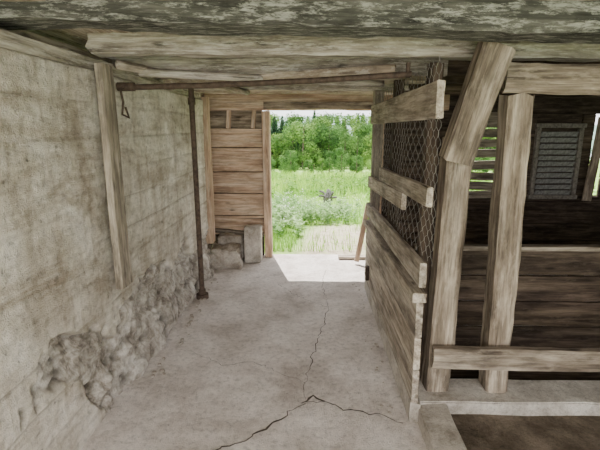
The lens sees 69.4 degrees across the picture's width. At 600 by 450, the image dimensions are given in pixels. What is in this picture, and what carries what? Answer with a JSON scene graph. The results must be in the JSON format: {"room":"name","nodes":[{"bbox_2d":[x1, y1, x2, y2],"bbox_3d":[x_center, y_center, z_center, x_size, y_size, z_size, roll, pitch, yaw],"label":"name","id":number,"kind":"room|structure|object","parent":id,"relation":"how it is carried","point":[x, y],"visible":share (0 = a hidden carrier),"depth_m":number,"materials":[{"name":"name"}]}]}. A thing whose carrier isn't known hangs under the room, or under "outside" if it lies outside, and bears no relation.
{"room":"farm building","nodes":[
{"label":"farm building","id":0,"kind":"room"},
{"bbox_2d":[0,28,200,98],"bbox_3d":[-1.304,-0.761,1.698,0.354,0.152,5.988,0,13,1],"label":"beam","id":1,"kind":"structure","parent":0,"point":[24,41],"depth_m":2.11,"materials":[{"name":"wood"}]},
{"bbox_2d":[116,62,411,118],"bbox_3d":[-0.234,-0.765,2.497,1.708,0.296,0.095,1,13,4],"label":"pipe","id":2,"kind":"object","parent":1,"relation":"attached to","point":[120,86],"visible":1,"depth_m":2.50,"materials":[{"name":"metal"}]},
{"bbox_2d":[106,55,447,76],"bbox_3d":[-0.220,-1.074,2.908,2.416,0.134,0.118,0,13,1],"label":"joist","id":3,"kind":"object","parent":1,"relation":"on","point":[253,66],"visible":0.41,"depth_m":2.86,"materials":[{"name":"brown wood"}]},
{"bbox_2d":[139,68,384,87],"bbox_3d":[-0.171,-1.005,2.982,1.777,0.058,0.058,-5,14,-23],"label":"pole","id":4,"kind":"object","parent":3,"relation":"attached to","point":[149,72],"visible":0.65,"depth_m":2.80,"materials":[{"name":"brown wood"}]},
{"bbox_2d":[187,64,395,82],"bbox_3d":[-0.123,-0.994,2.882,1.516,0.058,0.039,5,14,22],"label":"pole","id":5,"kind":"object","parent":3,"relation":"attached to","point":[371,69],"visible":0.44,"depth_m":2.74,"materials":[{"name":"brown wood"}]},
{"bbox_2d":[447,60,599,74],"bbox_3d":[2.326,-1.058,2.856,2.719,0.131,0.116,1,13,2],"label":"joist","id":6,"kind":"object","parent":3,"relation":"attached to","point":[455,67],"visible":0.11,"depth_m":2.86,"materials":[{"name":"brown wood"}]},
{"bbox_2d":[154,76,425,83],"bbox_3d":[-0.208,-1.196,3.458,2.418,0.136,0.116,0,13,1],"label":"joist","id":7,"kind":"object","parent":1,"relation":"on","point":[419,78],"visible":0.08,"depth_m":3.41,"materials":[{"name":"brown wood"}]},
{"bbox_2d":[0,0,112,39],"bbox_3d":[-1.073,-0.930,1.921,0.235,0.040,6.507,0,13,1],"label":"plank","id":8,"kind":"object","parent":7,"relation":"on","point":[80,32],"visible":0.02,"depth_m":2.15,"materials":[{"name":"brown wood"}]},
{"bbox_2d":[114,59,249,94],"bbox_3d":[-0.764,-1.074,3.239,0.064,0.061,1.739,4,12,18],"label":"pole","id":9,"kind":"object","parent":7,"relation":"attached to","point":[118,64],"visible":0.51,"depth_m":2.60,"materials":[{"name":"brown wood"}]},
{"bbox_2d":[424,75,465,83],"bbox_3d":[2.341,-1.185,3.409,2.720,0.136,0.118,1,13,2],"label":"joist","id":10,"kind":"object","parent":7,"relation":"attached to","point":[450,79],"visible":0.06,"depth_m":3.42,"materials":[{"name":"brown wood"}]},
{"bbox_2d":[194,90,392,94],"bbox_3d":[-0.178,-1.442,4.552,2.412,0.139,0.119,1,13,1],"label":"joist","id":11,"kind":"object","parent":1,"relation":"on","point":[199,91],"visible":0.31,"depth_m":4.52,"materials":[{"name":"brown wood"}]},
{"bbox_2d":[184,84,408,90],"bbox_3d":[-0.193,-1.319,4.034,2.419,0.133,0.112,0,13,1],"label":"joist","id":12,"kind":"object","parent":1,"relation":"on","point":[305,87],"visible":0.28,"depth_m":4.00,"materials":[{"name":"brown wood"}]},
{"bbox_2d":[409,83,462,89],"bbox_3d":[2.356,-1.308,3.977,2.718,0.136,0.116,1,13,2],"label":"joist","id":13,"kind":"object","parent":12,"relation":"attached to","point":[458,86],"visible":0.05,"depth_m":3.99,"materials":[{"name":"brown wood"}]},
{"bbox_2d":[0,47,213,449],"bbox_3d":[-1.349,0.261,1.928,0.711,1.950,5.980,0,13,1],"label":"wall","id":14,"kind":"structure","parent":0,"point":[71,341],"depth_m":2.18,"materials":[{"name":"concrete"}]},
{"bbox_2d":[94,63,132,289],"bbox_3d":[-1.046,-0.249,2.441,0.047,1.249,0.147,0,12,2],"label":"board","id":15,"kind":"object","parent":14,"relation":"attached to","point":[105,86],"depth_m":2.40,"materials":[{"name":"wood"}]},
{"bbox_2d":[215,228,263,236],"bbox_3d":[1.339,-0.773,5.305,4.913,1.886,0.090,0,13,0],"label":"wall","id":16,"kind":"structure","parent":0,"point":[217,230],"depth_m":5.47,"materials":[{"name":"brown wood"}]},
{"bbox_2d":[210,128,261,146],"bbox_3d":[-1.034,-1.066,5.295,1.164,0.226,0.033,0,13,2],"label":"board","id":17,"kind":"object","parent":16,"relation":"attached to","point":[220,137],"visible":0.53,"depth_m":5.27,"materials":[{"name":"brown wood"}]},
{"bbox_2d":[210,110,261,127],"bbox_3d":[-1.034,-1.295,5.240,1.165,0.239,0.035,0,13,1],"label":"panel","id":18,"kind":"object","parent":16,"relation":"attached to","point":[239,118],"visible":0.26,"depth_m":5.22,"materials":[{"name":"brown wood"}]},
{"bbox_2d":[211,128,264,253],"bbox_3d":[-1.038,-0.668,5.418,1.150,2.140,0.020,0,13,1],"label":"backing","id":19,"kind":"object","parent":16,"relation":"attached to","point":[225,128],"visible":0.11,"depth_m":5.40,"materials":[{"name":"brown wood"}]},
{"bbox_2d":[215,215,263,233],"bbox_3d":[-1.034,-0.003,5.529,1.166,0.246,0.033,0,13,2],"label":"board","id":20,"kind":"object","parent":16,"relation":"attached to","point":[234,222],"visible":0.34,"depth_m":5.50,"materials":[{"name":"brown wood"}]},
{"bbox_2d":[214,193,263,214],"bbox_3d":[-1.034,-0.261,5.471,1.166,0.274,0.033,0,13,1],"label":"board","id":21,"kind":"object","parent":20,"relation":"on","point":[224,204],"visible":0.52,"depth_m":5.45,"materials":[{"name":"brown wood"}]},
{"bbox_2d":[213,172,262,192],"bbox_3d":[-1.034,-0.530,5.411,1.165,0.265,0.034,0,13,2],"label":"board","id":22,"kind":"object","parent":21,"relation":"on","point":[223,182],"visible":0.56,"depth_m":5.39,"materials":[{"name":"brown wood"}]},
{"bbox_2d":[211,148,262,171],"bbox_3d":[-1.034,-0.807,5.351,1.165,0.290,0.033,0,13,1],"label":"board","id":23,"kind":"object","parent":22,"relation":"on","point":[223,159],"visible":0.47,"depth_m":5.33,"materials":[{"name":"brown wood"}]},
{"bbox_2d":[262,111,272,256],"bbox_3d":[-0.405,-0.484,5.376,0.097,1.806,0.138,0,13,1],"label":"door frame","id":24,"kind":"structure","parent":16,"relation":"attached to","point":[266,125],"depth_m":5.31,"materials":[{"name":"brown wood"}]},
{"bbox_2d":[263,102,372,108],"bbox_3d":[0.282,-1.396,5.051,1.427,0.085,0.045,0,13,1],"label":"trim","id":25,"kind":"structure","parent":16,"relation":"attached to","point":[266,105],"depth_m":5.04,"materials":[{"name":"wood"}]},
{"bbox_2d":[379,124,384,213],"bbox_3d":[0.960,-0.477,5.342,0.093,1.808,0.134,0,13,1],"label":"door frame","id":26,"kind":"structure","parent":16,"relation":"attached to","point":[384,124],"depth_m":5.21,"materials":[{"name":"brown wood"}]},
{"bbox_2d":[204,93,449,110],"bbox_3d":[0.134,-1.455,5.123,3.213,0.201,0.134,0,13,1],"label":"lintel","id":27,"kind":"object","parent":26,"relation":"on","point":[217,102],"visible":0.54,"depth_m":5.07,"materials":[{"name":"brown wood"}]},
{"bbox_2d":[383,161,439,177],"bbox_3d":[1.515,-0.681,5.316,1.005,0.214,0.033,0,13,1],"label":"board","id":28,"kind":"object","parent":16,"relation":"attached to","point":[410,169],"visible":0.2,"depth_m":5.30,"materials":[{"name":"brown wood"}]},
{"bbox_2d":[383,146,441,160],"bbox_3d":[1.516,-0.874,5.268,1.004,0.180,0.033,0,13,1],"label":"board","id":29,"kind":"object","parent":16,"relation":"attached to","point":[415,155],"visible":0.28,"depth_m":5.26,"materials":[{"name":"brown wood"}]},
{"bbox_2d":[384,127,447,145],"bbox_3d":[1.516,-1.069,5.226,1.005,0.216,0.034,0,13,1],"label":"board","id":30,"kind":"object","parent":16,"relation":"attached to","point":[443,130],"visible":0.36,"depth_m":5.21,"materials":[{"name":"brown wood"}]},
{"bbox_2d":[384,115,451,126],"bbox_3d":[1.515,-1.248,5.186,1.005,0.146,0.032,0,13,2],"label":"board","id":31,"kind":"object","parent":16,"relation":"attached to","point":[445,120],"visible":0.2,"depth_m":5.18,"materials":[{"name":"brown wood"}]},
{"bbox_2d":[468,190,491,198],"bbox_3d":[2.210,-0.377,5.342,0.456,0.098,0.024,-1,13,2],"label":"slat","id":32,"kind":"object","parent":16,"relation":"attached to","point":[483,193],"visible":0.57,"depth_m":5.33,"materials":[{"name":"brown wood"}]},
{"bbox_2d":[469,181,492,189],"bbox_3d":[2.210,-0.483,5.317,0.458,0.107,0.024,2,13,1],"label":"slat","id":33,"kind":"object","parent":16,"relation":"attached to","point":[474,185],"visible":0.59,"depth_m":5.31,"materials":[{"name":"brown wood"}]},
{"bbox_2d":[470,172,493,180],"bbox_3d":[2.209,-0.595,5.292,0.457,0.103,0.025,2,13,1],"label":"slat","id":34,"kind":"object","parent":16,"relation":"attached to","point":[486,176],"visible":0.59,"depth_m":5.28,"materials":[{"name":"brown wood"}]},
{"bbox_2d":[472,160,494,169],"bbox_3d":[2.209,-0.727,5.264,0.459,0.118,0.021,0,13,1],"label":"slat","id":35,"kind":"object","parent":16,"relation":"attached to","point":[477,165],"visible":0.54,"depth_m":5.25,"materials":[{"name":"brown wood"}]},
{"bbox_2d":[475,149,495,157],"bbox_3d":[2.209,-0.866,5.233,0.457,0.098,0.021,-1,13,2],"label":"slat","id":36,"kind":"object","parent":16,"relation":"attached to","point":[481,152],"visible":0.48,"depth_m":5.22,"materials":[{"name":"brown wood"}]},
{"bbox_2d":[479,139,496,147],"bbox_3d":[2.210,-0.982,5.206,0.456,0.097,0.023,-1,13,2],"label":"slat","id":37,"kind":"object","parent":16,"relation":"attached to","point":[484,142],"visible":0.41,"depth_m":5.19,"materials":[{"name":"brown wood"}]},
{"bbox_2d":[444,96,599,113],"bbox_3d":[2.406,-1.417,5.126,2.784,0.209,0.035,0,13,2],"label":"board","id":38,"kind":"object","parent":16,"relation":"attached to","point":[542,104],"visible":0.34,"depth_m":5.09,"materials":[{"name":"brown wood"}]},
{"bbox_2d":[526,114,595,191],"bbox_3d":[2.961,-0.851,5.273,1.110,1.000,0.020,0,13,1],"label":"backing","id":39,"kind":"object","parent":16,"relation":"attached to","point":[542,118],"visible":0.17,"depth_m":5.20,"materials":[{"name":"brown wood"}]},
{"bbox_2d":[535,123,586,127],"bbox_3d":[3.084,-1.178,5.130,0.588,0.054,0.075,0,13,1],"label":"frame","id":40,"kind":"object","parent":16,"relation":"attached to","point":[537,125],"visible":1,"depth_m":5.10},
{"bbox_2d":[582,133,592,149],"bbox_3d":[3.425,-1.005,5.194,0.145,0.198,0.032,0,13,1],"label":"board","id":41,"kind":"object","parent":16,"relation":"attached to","point":[587,139],"visible":0.78,"depth_m":5.18,"materials":[{"name":"brown wood"}]},
{"bbox_2d":[582,115,595,131],"bbox_3d":[3.425,-1.206,5.145,0.146,0.207,0.032,1,13,3],"label":"board","id":42,"kind":"object","parent":16,"relation":"attached to","point":[589,119],"visible":0.88,"depth_m":5.13,"materials":[{"name":"brown wood"}]},
{"bbox_2d":[81,254,599,449],"bbox_3d":[1.053,1.111,2.384,5.200,0.024,6.620,0,13,1],"label":"floor","id":43,"kind":"structure","parent":0,"point":[199,403],"depth_m":2.89,"materials":[{"name":"concrete"}]},
{"bbox_2d":[188,89,208,299],"bbox_3d":[-0.941,-0.246,3.967,0.120,1.950,0.114,0,13,1],"label":"pipe","id":44,"kind":"object","parent":43,"relation":"on","point":[202,293],"visible":0.88,"depth_m":3.94,"materials":[{"name":"metal"}]},
{"bbox_2d":[211,243,242,269],"bbox_3d":[-0.876,0.371,5.179,0.424,0.284,0.372,0,13,1],"label":"stone block","id":45,"kind":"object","parent":43,"relation":"on","point":[229,255],"depth_m":5.03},
{"bbox_2d":[201,97,214,243],"bbox_3d":[-1.065,-0.595,4.886,0.135,1.638,0.137,0,13,1],"label":"post","id":46,"kind":"object","parent":45,"relation":"on","point":[210,238],"visible":0.54,"depth_m":4.85,"materials":[{"name":"brown wood"}]},
{"bbox_2d":[218,232,244,258],"bbox_3d":[-0.868,0.274,5.426,0.354,0.355,0.202,0,13,1],"label":"stone block","id":47,"kind":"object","parent":43,"relation":"on","point":[225,238],"depth_m":5.32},
{"bbox_2d":[244,224,262,262],"bbox_3d":[-0.571,0.225,5.313,0.210,0.449,0.207,0,13,1],"label":"concrete block","id":48,"kind":"object","parent":43,"relation":"on","point":[253,247],"visible":1,"depth_m":5.22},
{"bbox_2d":[151,278,392,413],"bbox_3d":[-0.187,0.831,3.585,1.586,0.028,2.235,0,13,1],"label":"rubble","id":49,"kind":"object","parent":43,"relation":"on","point":[153,373],"visible":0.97,"depth_m":3.28,"materials":[{"name":"stone"}]},
{"bbox_2d":[354,203,367,261],"bbox_3d":[0.761,0.093,5.265,0.064,0.702,0.274,11,17,40],"label":"leaning board","id":50,"kind":"object","parent":43,"relation":"on","point":[363,229],"visible":0.79,"depth_m":5.25,"materials":[{"name":"brown wood"}]},
{"bbox_2d":[369,91,383,210],"bbox_3d":[0.744,-0.315,4.297,0.096,1.948,0.098,0,13,1],"label":"post","id":51,"kind":"object","parent":43,"relation":"on","point":[373,202],"visible":0.32,"depth_m":4.17,"materials":[{"name":"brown wood"}]},
{"bbox_2d":[368,176,406,209],"bbox_3d":[0.662,-0.289,3.459,0.034,0.183,1.599,0,13,1],"label":"board","id":52,"kind":"object","parent":51,"relation":"attached to","point":[386,191],"visible":0.93,"depth_m":3.12,"materials":[{"name":"brown wood"}]},
{"bbox_2d":[365,262,418,402],"bbox_3d":[0.655,0.679,3.399,0.039,0.201,2.117,0,11,1],"label":"panel board","id":53,"kind":"object","parent":51,"relation":"attached to","point":[410,377],"visible":0.7,"depth_m":2.76,"materials":[{"name":"brown wood"}]},
{"bbox_2d":[365,245,420,369],"bbox_3d":[0.656,0.490,3.357,0.042,0.193,2.117,0,11,1],"label":"panel board","id":54,"kind":"object","parent":51,"relation":"attached to","point":[411,345],"visible":0.75,"depth_m":2.80,"materials":[{"name":"brown wood"}]},
{"bbox_2d":[366,229,422,337],"bbox_3d":[0.654,0.299,3.315,0.042,0.202,2.118,0,11,1],"label":"panel board","id":55,"kind":"object","parent":51,"relation":"attached to","point":[412,312],"visible":0.63,"depth_m":2.70,"materials":[{"name":"brown wood"}]},
{"bbox_2d":[366,202,426,287],"bbox_3d":[0.651,0.047,3.248,0.043,0.138,2.158,0,11,1],"label":"rail","id":56,"kind":"object","parent":51,"relation":"attached to","point":[412,262],"visible":1,"depth_m":2.66,"materials":[{"name":"brown wood"}]},
{"bbox_2d":[372,56,442,260],"bbox_3d":[0.684,-0.516,3.116,0.034,1.007,2.142,0,13,1],"label":"wire","id":57,"kind":"object","parent":51,"relation":"attached to","point":[377,148],"visible":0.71,"depth_m":2.61,"materials":[{"name":"metal"}]},
{"bbox_2d":[364,280,420,422],"bbox_3d":[0.664,0.813,3.431,0.070,0.135,2.126,0,12,1],"label":"skirt","id":58,"kind":"object","parent":43,"relation":"on","point":[411,409],"visible":0.57,"depth_m":2.81,"materials":[{"name":"wood"}]},
{"bbox_2d":[387,79,404,230],"bbox_3d":[0.719,-0.101,3.341,0.075,1.947,0.076,0,13,1],"label":"post","id":59,"kind":"object","parent":43,"relation":"on","point":[393,222],"visible":0.31,"depth_m":3.21,"materials":[{"name":"brown wood"}]},
{"bbox_2d":[363,219,426,302],"bbox_3d":[0.646,0.401,3.353,0.075,0.578,2.168,0,13,1],"label":"rail","id":60,"kind":"object","parent":59,"relation":"attached to","point":[416,294],"depth_m":2.72,"materials":[{"name":"brown wood"}]},
{"bbox_2d":[379,167,433,206],"bbox_3d":[0.624,-0.269,2.727,0.033,0.099,1.438,0,11,1],"label":"board","id":61,"kind":"object","parent":59,"relation":"attached to","point":[422,193],"visible":1,"depth_m":2.38,"materials":[{"name":"brown wood"}]},
{"bbox_2d":[370,80,445,123],"bbox_3d":[0.654,-0.795,2.993,0.041,0.173,2.187,0,12,1],"label":"board","id":62,"kind":"object","parent":59,"relation":"attached to","point":[426,102],"visible":1,"depth_m":2.34,"materials":[{"name":"brown wood"}]},
{"bbox_2d":[417,41,515,392],"bbox_3d":[0.832,0.096,2.347,0.311,2.007,0.357,0,13,1],"label":"timber post","id":63,"kind":"object","parent":43,"relation":"on","point":[490,62],"visible":0.71,"depth_m":2.27,"materials":[{"name":"brown wood"}]},
{"bbox_2d":[431,345,599,371],"bbox_3d":[1.895,0.746,2.372,2.330,0.132,0.048,1,13,1],"label":"rail","id":64,"kind":"object","parent":63,"relation":"attached to","point":[506,358],"visible":1,"depth_m":2.37,"materials":[{"name":"brown wood"}]},
{"bbox_2d":[404,239,599,246],"bbox_3d":[2.405,0.295,5.509,2.784,0.219,0.033,0,13,1],"label":"board","id":65,"kind":"object","parent":43,"relation":"on","point":[564,242],"visible":0.19,"depth_m":5.46,"materials":[{"name":"brown wood"}]},
{"bbox_2d":[397,223,599,239],"bbox_3d":[2.405,0.082,5.460,2.785,0.215,0.034,0,13,1],"label":"board","id":66,"kind":"object","parent":65,"relation":"on","point":[474,231],"visible":0.55,"depth_m":5.43,"materials":[{"name":"brown wood"}]},
{"bbox_2d":[381,206,599,223],"bbox_3d":[2.406,-0.131,5.412,2.784,0.220,0.035,0,13,1],"label":"board","id":67,"kind":"object","parent":66,"relation":"on","point":[475,214],"visible":0.51,"depth_m":5.39,"materials":[{"name":"brown wood"}]},
{"bbox_2d":[382,196,599,205],"bbox_3d":[2.405,-0.297,5.372,2.785,0.123,0.034,0,13,1],"label":"board","id":68,"kind":"object","parent":67,"relation":"on","point":[595,201],"visible":0.39,"depth_m":5.35,"materials":[{"name":"brown wood"}]},
{"bbox_2d":[527,194,576,198],"bbox_3d":[3.084,-0.347,5.315,0.587,0.053,0.076,0,13,1],"label":"frame","id":69,"kind":"object","parent":68,"relation":"on","point":[538,196],"visible":0.96,"depth_m":5.28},
{"bbox_2d":[528,128,541,194],"bbox_3d":[2.834,-0.764,5.230,0.053,0.796,0.066,0,13,1],"label":"frame","id":70,"kind":"object","parent":69,"relation":"on","point":[537,139],"visible":1,"depth_m":5.21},
{"bbox_2d":[534,190,570,194],"bbox_3d":[3.090,-0.397,5.304,0.436,0.060,0.038,0,13,1],"label":"louver","id":71,"kind":"object","parent":69,"relation":"on","point":[541,192],"visible":1,"depth_m":5.30,"materials":[{"name":"grey paint"}]},
{"bbox_2d":[569,128,584,194],"bbox_3d":[3.334,-0.762,5.217,0.054,0.797,0.065,0,13,1],"label":"frame","id":72,"kind":"object","parent":69,"relation":"on","point":[580,135],"visible":0.99,"depth_m":5.19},
{"bbox_2d":[534,185,571,188],"bbox_3d":[3.090,-0.465,5.289,0.433,0.062,0.038,0,13,2],"label":"louver","id":73,"kind":"object","parent":72,"relation":"attached to","point":[536,186],"visible":1,"depth_m":5.28,"materials":[{"name":"grey paint"}]},
{"bbox_2d":[535,179,572,183],"bbox_3d":[3.089,-0.534,5.274,0.438,0.061,0.038,0,13,1],"label":"louver","id":74,"kind":"object","parent":72,"relation":"attached to","point":[546,181],"visible":1,"depth_m":5.27,"materials":[{"name":"grey paint"}]},
{"bbox_2d":[536,173,572,177],"bbox_3d":[3.089,-0.603,5.259,0.436,0.062,0.039,0,13,1],"label":"louver","id":75,"kind":"object","parent":72,"relation":"attached to","point":[539,175],"visible":1,"depth_m":5.26,"materials":[{"name":"grey paint"}]},
{"bbox_2d":[537,167,573,171],"bbox_3d":[3.089,-0.670,5.244,0.437,0.060,0.039,0,13,1],"label":"louver","id":76,"kind":"object","parent":72,"relation":"attached to","point":[539,169],"visible":1,"depth_m":5.24,"materials":[{"name":"grey paint"}]},
{"bbox_2d":[537,161,574,165],"bbox_3d":[3.089,-0.740,5.229,0.437,0.060,0.038,0,13,1],"label":"louver","id":77,"kind":"object","parent":72,"relation":"attached to","point":[540,163],"visible":1,"depth_m":5.22,"materials":[{"name":"grey paint"}]},
{"bbox_2d":[538,155,575,159],"bbox_3d":[3.089,-0.807,5.213,0.437,0.060,0.039,0,13,1],"label":"louver","id":78,"kind":"object","parent":72,"relation":"attached to","point":[540,157],"visible":1,"depth_m":5.21,"materials":[{"name":"grey paint"}]},
{"bbox_2d":[539,150,576,154],"bbox_3d":[3.089,-0.874,5.197,0.438,0.062,0.038,0,13,2],"label":"louver","id":79,"kind":"object","parent":72,"relation":"attached to","point":[553,152],"visible":1,"depth_m":5.19,"materials":[{"name":"grey paint"}]},
{"bbox_2d":[539,144,577,148],"bbox_3d":[3.089,-0.944,5.183,0.437,0.060,0.037,0,13,1],"label":"louver","id":80,"kind":"object","parent":72,"relation":"attached to","point":[542,146],"visible":1,"depth_m":5.18,"materials":[{"name":"grey paint"}]},
{"bbox_2d":[540,138,577,142],"bbox_3d":[3.089,-1.014,5.168,0.436,0.059,0.037,0,13,1],"label":"louver","id":81,"kind":"object","parent":72,"relation":"attached to","point":[554,140],"visible":1,"depth_m":5.16,"materials":[{"name":"grey paint"}]},
{"bbox_2d":[541,131,578,136],"bbox_3d":[3.089,-1.081,5.153,0.436,0.063,0.038,0,13,1],"label":"louver","id":82,"kind":"object","parent":72,"relation":"attached to","point":[543,134],"visible":1,"depth_m":5.15,"materials":[{"name":"grey paint"}]},
{"bbox_2d":[412,243,599,380],"bbox_3d":[2.228,0.586,2.872,2.888,0.811,0.608,0,13,1],"label":"partition wall","id":83,"kind":"structure","parent":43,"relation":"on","point":[552,310],"depth_m":3.07,"materials":[{"name":"brown wood"}]},
{"bbox_2d":[478,92,534,392],"bbox_3d":[1.118,0.203,2.386,0.141,1.782,0.154,-1,13,2],"label":"timber post","id":84,"kind":"object","parent":43,"relation":"on","point":[515,112],"visible":0.83,"depth_m":2.29,"materials":[{"name":"brown wood"}]},
{"bbox_2d":[500,62,599,95],"bbox_3d":[2.331,-0.692,2.102,2.669,0.156,0.107,1,13,1],"label":"lintel","id":85,"kind":"object","parent":84,"relation":"on","point":[537,78],"visible":0.95,"depth_m":2.08,"materials":[{"name":"brown wood"}]},
{"bbox_2d":[418,379,599,449],"bbox_3d":[2.137,1.198,1.748,3.010,0.130,1.813,0,13,1],"label":"curb","id":86,"kind":"object","parent":43,"relation":"on","point":[532,414],"visible":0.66,"depth_m":2.39,"materials":[{"name":"concrete"}]},
{"bbox_2d":[581,117,599,200],"bbox_3d":[3.471,-0.767,5.100,0.183,0.985,0.069,0,13,1],"label":"casement","id":87,"kind":"object","parent":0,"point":[588,190],"visible":1,"depth_m":5.10,"materials":[{"name":"brown wood"}]},
{"bbox_3d":[1.056,-1.026,2.024,5.800,0.080,7.050,0,13,1],"label":"deck","id":88,"kind":"object","parent":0,"visible":0},
{"bbox_2d":[27,29,89,51],"bbox_3d":[-1.282,-0.933,1.925,0.180,0.037,6.506,0,13,1],"label":"plank","id":89,"kind":"object","parent":88,"relation":"attached to","point":[57,34],"visible":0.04,"depth_m":2.32,"materials":[{"name":"brown wood"}]},
{"bbox_2d":[0,0,599,43],"bbox_3d":[0.973,-0.902,1.741,5.376,0.297,0.264,1,13,0],"label":"ceiling beam","id":90,"kind":"structure","parent":88,"relation":"attached to","point":[537,21],"depth_m":1.65,"materials":[{"name":"wood"}]},
{"bbox_2d":[85,32,599,61],"bbox_3d":[1.287,-0.943,2.276,4.778,0.148,0.182,1,13,0],"label":"ceiling beam","id":91,"kind":"structure","parent":88,"relation":"attached to","point":[102,45],"depth_m":2.21,"materials":[{"name":"brown wood"}]},
{"label":"outside","id":92,"kind":"structure","parent":0,"visible":0},
{"bbox_2d":[276,115,596,152],"bbox_3d":[15.184,-44.973,199.680,320.000,18.777,110.000,0,13,1],"label":"hill","id":93,"kind":"structure","parent":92,"point":[284,117],"depth_m":185.10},
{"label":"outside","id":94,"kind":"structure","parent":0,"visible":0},
{"bbox_2d":[264,161,599,254],"bbox_3d":[0.962,-4.510,37.917,120.000,4.478,100.000,0,13,1],"label":"ground","id":95,"kind":"structure","parent":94,"point":[340,235],"depth_m":6.84,"materials":[{"name":"plant"}]},
{"bbox_2d":[271,133,291,168],"bbox_3d":[-1.958,-6.718,40.071,2.469,3.572,2.797,9,15,35],"label":"broadleaf tree","id":96,"kind":"object","parent":95,"relation":"on","point":[272,137],"visible":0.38,"depth_m":39.35,"materials":[{"name":"green plant"}]},
{"bbox_2d":[271,120,308,168],"bbox_3d":[-0.767,-7.112,39.369,3.690,4.701,3.222,5,14,22],"label":"broadleaf tree","id":97,"kind":"object","parent":95,"relation":"on","point":[286,129],"visible":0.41,"depth_m":38.70,"materials":[{"name":"green plant"}]},
{"bbox_2d":[280,150,299,174],"bbox_3d":[-0.608,-3.924,27.744,1.303,1.796,1.202,2,13,10],"label":"bush","id":98,"kind":"object","parent":95,"relation":"on","point":[293,154],"visible":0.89,"depth_m":27.53,"materials":[{"name":"green plant"}]},
{"bbox_2d":[282,121,324,168],"bbox_3d":[0.317,-6.795,37.856,3.766,4.568,3.367,9,16,36],"label":"broadleaf tree","id":99,"kind":"object","parent":95,"relation":"on","point":[297,138],"visible":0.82,"depth_m":37.35,"materials":[{"name":"green plant"}]},
{"bbox_2d":[294,123,329,168],"bbox_3d":[1.239,-6.877,38.670,3.172,4.462,2.904,-5,13,-21],"label":"broadleaf tree","id":100,"kind":"object","parent":95,"relation":"on","point":[321,138],"visible":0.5,"depth_m":38.30,"materials":[{"name":"green plant"}]},
{"bbox_2d":[306,117,334,166],"bbox_3d":[1.964,-7.497,40.365,3.420,5.155,3.360,6,14,26],"label":"broadleaf tree","id":101,"kind":"object","parent":95,"relation":"on","point":[325,121],"visible":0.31,"depth_m":39.90,"materials":[{"name":"green plant"}]},
{"bbox_2d":[309,111,346,161],"bbox_3d":[2.724,-8.947,46.058,4.057,6.244,3.759,-5,13,-20],"label":"broadleaf tree","id":102,"kind":"object","parent":95,"relation":"on","point":[325,116],"visible":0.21,"depth_m":45.62,"materials":[{"name":"green plant"}]},
{"bbox_2d":[319,189,336,206],"bbox_3d":[0.637,-0.567,9.897,0.427,0.536,0.417,0,13,1],"label":"tree stump","id":103,"kind":"object","parent":95,"relation":"on","point":[328,195],"visible":0.83,"depth_m":9.82,"materials":[{"name":"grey wood"}]},
{"bbox_2d":[314,125,343,167],"bbox_3d":[2.664,-6.952,39.532,2.776,4.333,3.017,11,17,40],"label":"broadleaf tree","id":104,"kind":"object","parent":95,"relation":"on","point":[335,139],"visible":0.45,"depth_m":39.00,"materials":[{"name":"green plant"}]},
{"bbox_2d":[320,150,337,174],"bbox_3d":[1.833,-3.833,27.173,0.947,1.735,1.348,-12,17,-42],"label":"broadleaf tree","id":105,"kind":"object","parent":95,"relation":"on","point":[328,162],"visible":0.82,"depth_m":26.99,"materials":[{"name":"green plant"}]},
{"bbox_2d":[335,146,349,172],"bbox_3d":[2.842,-4.348,29.365,1.133,1.956,1.265,0,13,-2],"label":"broadleaf tree","id":106,"kind":"object","parent":95,"relation":"on","point":[339,150],"visible":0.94,"depth_m":29.27,"materials":[{"name":"green plant"}]},
{"bbox_2d":[330,132,358,167],"bbox_3d":[4.248,-6.873,40.760,2.714,3.674,2.964,-5,13,-20],"label":"broadleaf tree","id":107,"kind":"object","parent":95,"relation":"on","point":[346,137],"visible":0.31,"depth_m":40.16,"materials":[{"name":"green plant"}]},
{"bbox_2d":[330,112,364,157],"bbox_3d":[5.201,-9.474,49.356,4.842,6.528,5.245,5,13,20],"label":"broadleaf tree","id":108,"kind":"object","parent":95,"relation":"on","point":[344,120],"visible":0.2,"depth_m":48.38,"materials":[{"name":"green plant"}]},
{"bbox_2d":[342,134,369,166],"bbox_3d":[5.240,-6.494,39.174,2.481,3.390,2.701,10,16,37],"label":"broadleaf tree","id":109,"kind":"object","parent":95,"relation":"on","point":[360,145],"visible":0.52,"depth_m":38.80,"materials":[{"name":"green plant"}]},
{"bbox_2d":[349,155,363,172],"bbox_3d":[3.749,-3.986,28.816,0.964,1.379,0.864,7,15,30],"label":"bush","id":110,"kind":"object","parent":95,"relation":"on","point":[351,168],"visible":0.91,"depth_m":28.73,"materials":[{"name":"green plant"}]},
{"bbox_2d":[349,112,371,166],"bbox_3d":[7.427,-9.254,48.326,4.393,6.484,5.077,4,13,16],"label":"broadleaf tree","id":111,"kind":"object","parent":95,"relation":"on","point":[363,115],"visible":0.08,"depth_m":47.61,"materials":[{"name":"green plant"}]},
{"bbox_2d":[350,121,371,168],"bbox_3d":[6.204,-7.077,39.359,3.160,4.625,3.540,12,18,44],"label":"broadleaf tree","id":112,"kind":"object","parent":95,"relation":"on","point":[364,129],"visible":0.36,"depth_m":39.02,"materials":[{"name":"green plant"}]},
{"bbox_2d":[361,132,371,164],"bbox_3d":[6.830,-6.457,37.883,2.605,3.834,2.853,9,15,34],"label":"broadleaf tree","id":113,"kind":"object","parent":95,"relation":"on","point":[365,159],"visible":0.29,"depth_m":37.67,"materials":[{"name":"green plant"}]},
{"bbox_2d":[264,169,595,251],"bbox_3d":[0.633,-1.454,15.917,19.568,1.697,20.497,0,13,1],"label":"vegetation","id":114,"kind":"object","parent":95,"relation":"on","point":[354,183],"visible":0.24,"depth_m":9.20,"materials":[{"name":"green plant"}]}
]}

